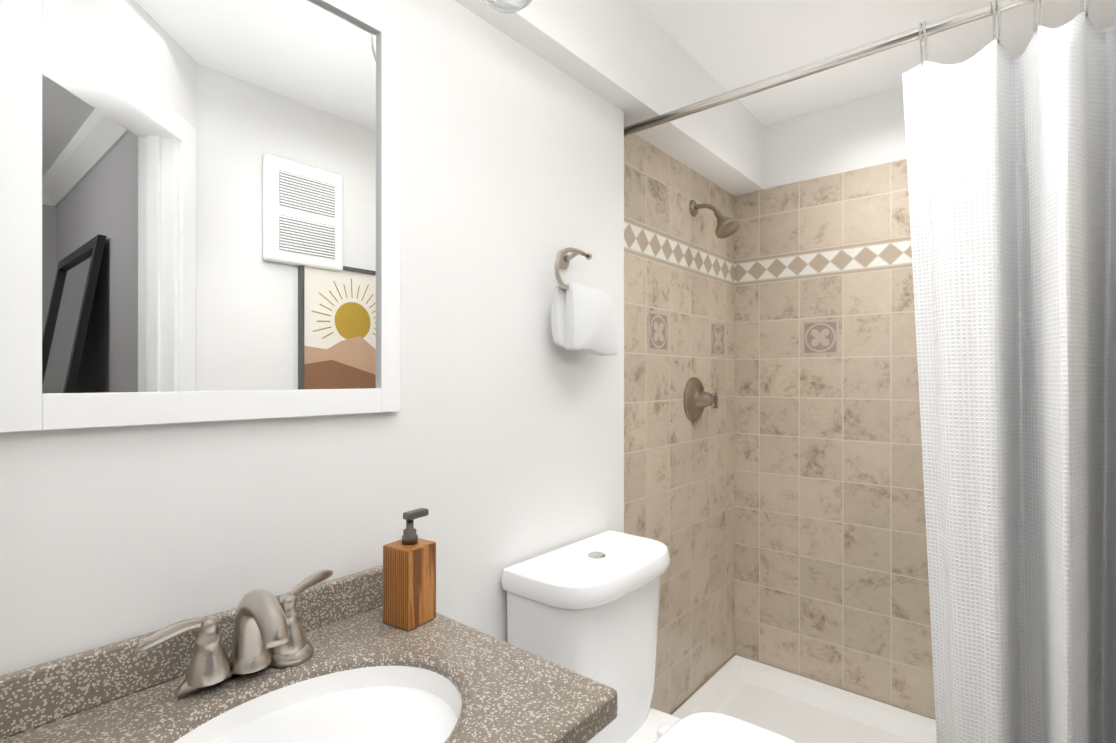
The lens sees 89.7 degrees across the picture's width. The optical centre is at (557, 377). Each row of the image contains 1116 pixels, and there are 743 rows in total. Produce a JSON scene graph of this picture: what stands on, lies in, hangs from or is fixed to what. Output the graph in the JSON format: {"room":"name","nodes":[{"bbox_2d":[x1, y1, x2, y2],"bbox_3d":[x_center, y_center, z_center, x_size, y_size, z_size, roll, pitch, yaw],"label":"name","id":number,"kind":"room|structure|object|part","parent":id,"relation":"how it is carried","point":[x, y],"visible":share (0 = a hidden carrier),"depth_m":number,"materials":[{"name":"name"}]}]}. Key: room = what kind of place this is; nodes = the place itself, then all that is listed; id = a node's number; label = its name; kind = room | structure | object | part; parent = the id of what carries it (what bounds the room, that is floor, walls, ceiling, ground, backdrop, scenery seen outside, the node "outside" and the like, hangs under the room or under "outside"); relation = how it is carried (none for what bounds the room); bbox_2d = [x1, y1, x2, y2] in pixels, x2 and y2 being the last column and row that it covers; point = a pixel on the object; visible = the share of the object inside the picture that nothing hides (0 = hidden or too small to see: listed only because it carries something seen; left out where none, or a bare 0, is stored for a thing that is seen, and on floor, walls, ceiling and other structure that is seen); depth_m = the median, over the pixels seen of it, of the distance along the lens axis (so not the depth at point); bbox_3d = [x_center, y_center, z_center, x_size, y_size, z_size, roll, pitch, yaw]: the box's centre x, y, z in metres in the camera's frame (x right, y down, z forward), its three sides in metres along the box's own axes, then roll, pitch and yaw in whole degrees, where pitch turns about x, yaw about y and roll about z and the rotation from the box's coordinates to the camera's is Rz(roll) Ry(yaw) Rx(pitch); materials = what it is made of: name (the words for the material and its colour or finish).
{"room":"bathroom","nodes":[
{"label":"bathroom","id":0,"kind":"room"},
{"bbox_2d":[0,0,623,675],"bbox_3d":[-0.363,0.045,1.096,0.170,2.450,1.520,0,0,40],"label":"wall","id":1,"kind":"structure","parent":0,"point":[494,444],"depth_m":1.11,"materials":[{"name":"paint"}]},
{"bbox_2d":[0,565,382,739],"bbox_3d":[-0.491,0.371,0.790,0.020,0.067,0.640,0,0,40],"label":"backsplash","id":2,"kind":"structure","parent":1,"relation":"attached to","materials":[{"name":"stone"}]},
{"bbox_2d":[0,0,400,432],"bbox_3d":[-0.469,-0.297,0.824,0.014,0.718,0.546,0,0,40],"label":"mirror","id":3,"kind":"object","parent":1,"relation":"attached to","point":[200,210],"visible":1,"depth_m":0.79,"materials":[{"name":"clear glass"}]},
{"bbox_2d":[483,0,531,13],"bbox_3d":[-0.112,-0.821,1.030,0.160,0.298,0.120,0,0,40],"label":"sconce","id":4,"kind":"object","parent":1,"relation":"attached to","point":[507,6],"visible":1,"depth_m":1.02,"materials":[{"name":"white glass"}]},
{"bbox_2d":[551,247,617,355],"bbox_3d":[0.055,-0.188,1.394,0.087,0.264,0.227,0,0,40],"label":"towel ring","id":5,"kind":"object","parent":1,"relation":"attached to","point":[583,318],"visible":1,"depth_m":1.35,"materials":[{"name":"white fabric"}]},
{"bbox_3d":[0.032,-0.300,1.383,0.055,0.024,0.029,0,0,40],"label":"post","id":6,"kind":"part","parent":5,"relation":"part of","materials":[{"name":"silver metal"}]},
{"bbox_3d":[0.057,-0.261,1.374,0.012,0.105,0.198,0,0,40],"label":"arm","id":7,"kind":"part","parent":5,"relation":"part of"},
{"bbox_2d":[564,283,617,355],"bbox_3d":[0.087,-0.141,1.397,0.043,0.170,0.184,0,0,40],"label":"towel","id":8,"kind":"object","parent":5,"relation":"hanging from","point":[590,325],"depth_m":1.36,"materials":[{"name":"white fabric"}]},
{"bbox_2d":[633,0,1115,125],"bbox_3d":[0.480,-1.110,1.075,1.490,0.160,2.570,0,0,40],"label":"ceiling","id":9,"kind":"structure","parent":0,"point":[728,45],"depth_m":1.69,"materials":[{"name":"paint"}]},
{"bbox_2d":[454,0,764,195],"bbox_3d":[0.045,-0.905,1.444,0.130,0.270,2.335,0,0,40],"label":"soffit beam","id":10,"kind":"structure","parent":9,"relation":"attached to","point":[633,61],"depth_m":1.60,"materials":[{"name":"white paint"}]},
{"bbox_2d":[765,26,1112,188],"bbox_3d":[1.270,0.046,2.014,1.490,2.450,0.115,0,0,40],"label":"wall","id":11,"kind":"structure","parent":0,"point":[868,131],"depth_m":2.12,"materials":[{"name":"beige ceramic tile"},{"name":"white paint"}]},
{"bbox_2d":[734,159,935,719],"bbox_3d":[1.228,0.212,1.970,1.255,1.963,0.005,0,0,40],"label":"shower wall tile","id":12,"kind":"structure","parent":11,"relation":"attached to","point":[831,582],"depth_m":2.12,"materials":[{"name":"beige tile"}]},
{"bbox_2d":[802,319,838,354],"bbox_3d":[1.006,-0.154,2.152,0.131,0.131,0.001,0,0,40],"label":"tile insert","id":13,"kind":"object","parent":12,"relation":"attached to","point":[820,337],"visible":1,"depth_m":2.15,"materials":[{"name":"beige tile"}]},
{"bbox_3d":[0.933,1.298,-0.177,4.050,0.060,4.000,0,0,40],"label":"floor","id":14,"kind":"structure","parent":0,"visible":0},
{"bbox_2d":[0,565,617,742],"bbox_3d":[-0.308,0.776,0.635,0.498,0.986,0.640,0,0,40],"label":"bathroom vanity","id":15,"kind":"object","parent":14,"relation":"on","point":[309,659],"visible":0.96,"depth_m":0.72,"materials":[{"name":"granite"},{"name":"ceramic"},{"name":"brushed nickel"}]},
{"bbox_2d":[134,570,332,699],"bbox_3d":[-0.397,0.343,0.743,0.125,0.120,0.264,0,0,40],"label":"faucet","id":16,"kind":"object","parent":15,"relation":"on","point":[262,623],"depth_m":0.74,"materials":[{"name":"silver metal"}]},
{"bbox_2d":[174,666,461,742],"bbox_3d":[-0.283,0.486,0.643,0.289,0.150,0.373,0,0,40],"label":"basin","id":17,"kind":"object","parent":15,"relation":"in","point":[293,704],"depth_m":0.74,"materials":[{"name":"white ceramic"}]},
{"bbox_2d":[383,508,435,630],"bbox_3d":[-0.245,0.313,0.931,0.062,0.180,0.065,0,0,32],"label":"soap dispenser","id":18,"kind":"object","parent":15,"relation":"on","point":[409,580],"visible":1,"depth_m":0.91,"materials":[{"name":"brown wood"}]},
{"bbox_2d":[501,530,797,742],"bbox_3d":[0.296,0.841,1.149,0.756,0.854,0.420,0,0,40],"label":"toilet","id":19,"kind":"object","parent":14,"relation":"on","point":[588,607],"visible":0.88,"depth_m":1.23,"materials":[{"name":"white ceramic"}]},
{"bbox_2d":[672,655,936,742],"bbox_3d":[0.928,1.216,1.611,1.251,0.105,0.926,0,0,40],"label":"shower base","id":20,"kind":"object","parent":14,"relation":"on","point":[795,707],"visible":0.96,"depth_m":2.03,"materials":[{"name":"white plastic"}]},
{"bbox_3d":[1.225,0.044,0.896,0.120,2.450,1.656,0,0,40],"label":"wall","id":21,"kind":"structure","parent":0,"visible":0},
{"bbox_2d":[624,0,1115,742],"bbox_3d":[0.662,0.157,1.295,1.254,1.826,0.221,0,0,40],"label":"curtain rod","id":22,"kind":"object","parent":21,"relation":"attached to","point":[1012,188],"visible":0.98,"depth_m":1.11,"materials":[{"name":"fabric"}]},
{"bbox_2d":[902,11,1115,742],"bbox_3d":[0.930,0.197,1.070,0.471,1.745,0.221,0,0,40],"label":"curtain","id":23,"kind":"object","parent":22,"relation":"hanging from","point":[1011,161],"depth_m":1.11,"materials":[{"name":"white fabric"}]},
{"bbox_3d":[0.440,0.046,2.100,0.109,2.450,1.050,0,0,40],"label":"wall","id":24,"kind":"structure","parent":0,"visible":0},
{"bbox_2d":[624,134,734,714],"bbox_3d":[0.447,0.212,2.019,0.005,1.963,0.933,0,0,40],"label":"shower wall tile","id":25,"kind":"structure","parent":24,"relation":"attached to","point":[678,463],"depth_m":2.00,"materials":[{"name":"beige tile"}]},
{"bbox_2d":[649,311,667,351],"bbox_3d":[0.338,-0.154,1.885,0.001,0.131,0.131,0,0,40],"label":"tile insert","id":26,"kind":"object","parent":25,"relation":"attached to","point":[658,331],"visible":1,"depth_m":1.88,"materials":[{"name":"beige tile"}]},
{"bbox_2d":[684,377,717,420],"bbox_3d":[0.534,0.081,2.060,0.075,0.164,0.164,0,0,40],"label":"shower valve","id":27,"kind":"object","parent":25,"relation":"attached to","point":[697,398],"visible":1,"depth_m":2.04,"materials":[{"name":"silver metal"}]},
{"bbox_3d":[0.590,0.086,2.089,0.016,0.058,0.015,0,0,40],"label":"lever","id":28,"kind":"part","parent":27,"relation":"part of","materials":[{"name":"silver metal"}]},
{"bbox_2d":[690,200,739,238],"bbox_3d":[0.564,-0.579,2.016,0.178,0.161,0.092,0,0,40],"label":"shower head","id":29,"kind":"object","parent":25,"relation":"attached to","point":[726,226],"visible":1,"depth_m":1.99},
{"bbox_3d":[0.544,-0.611,2.043,0.100,0.056,0.021,0,0,40],"label":"arm","id":30,"kind":"part","parent":29,"relation":"part of"},
{"bbox_2d":[711,322,724,355],"bbox_3d":[0.641,-0.153,2.245,0.001,0.131,0.131,0,0,40],"label":"tile insert","id":31,"kind":"object","parent":25,"relation":"attached to","point":[718,339],"visible":1,"depth_m":2.24,"materials":[{"name":"beige tile"}]}
]}

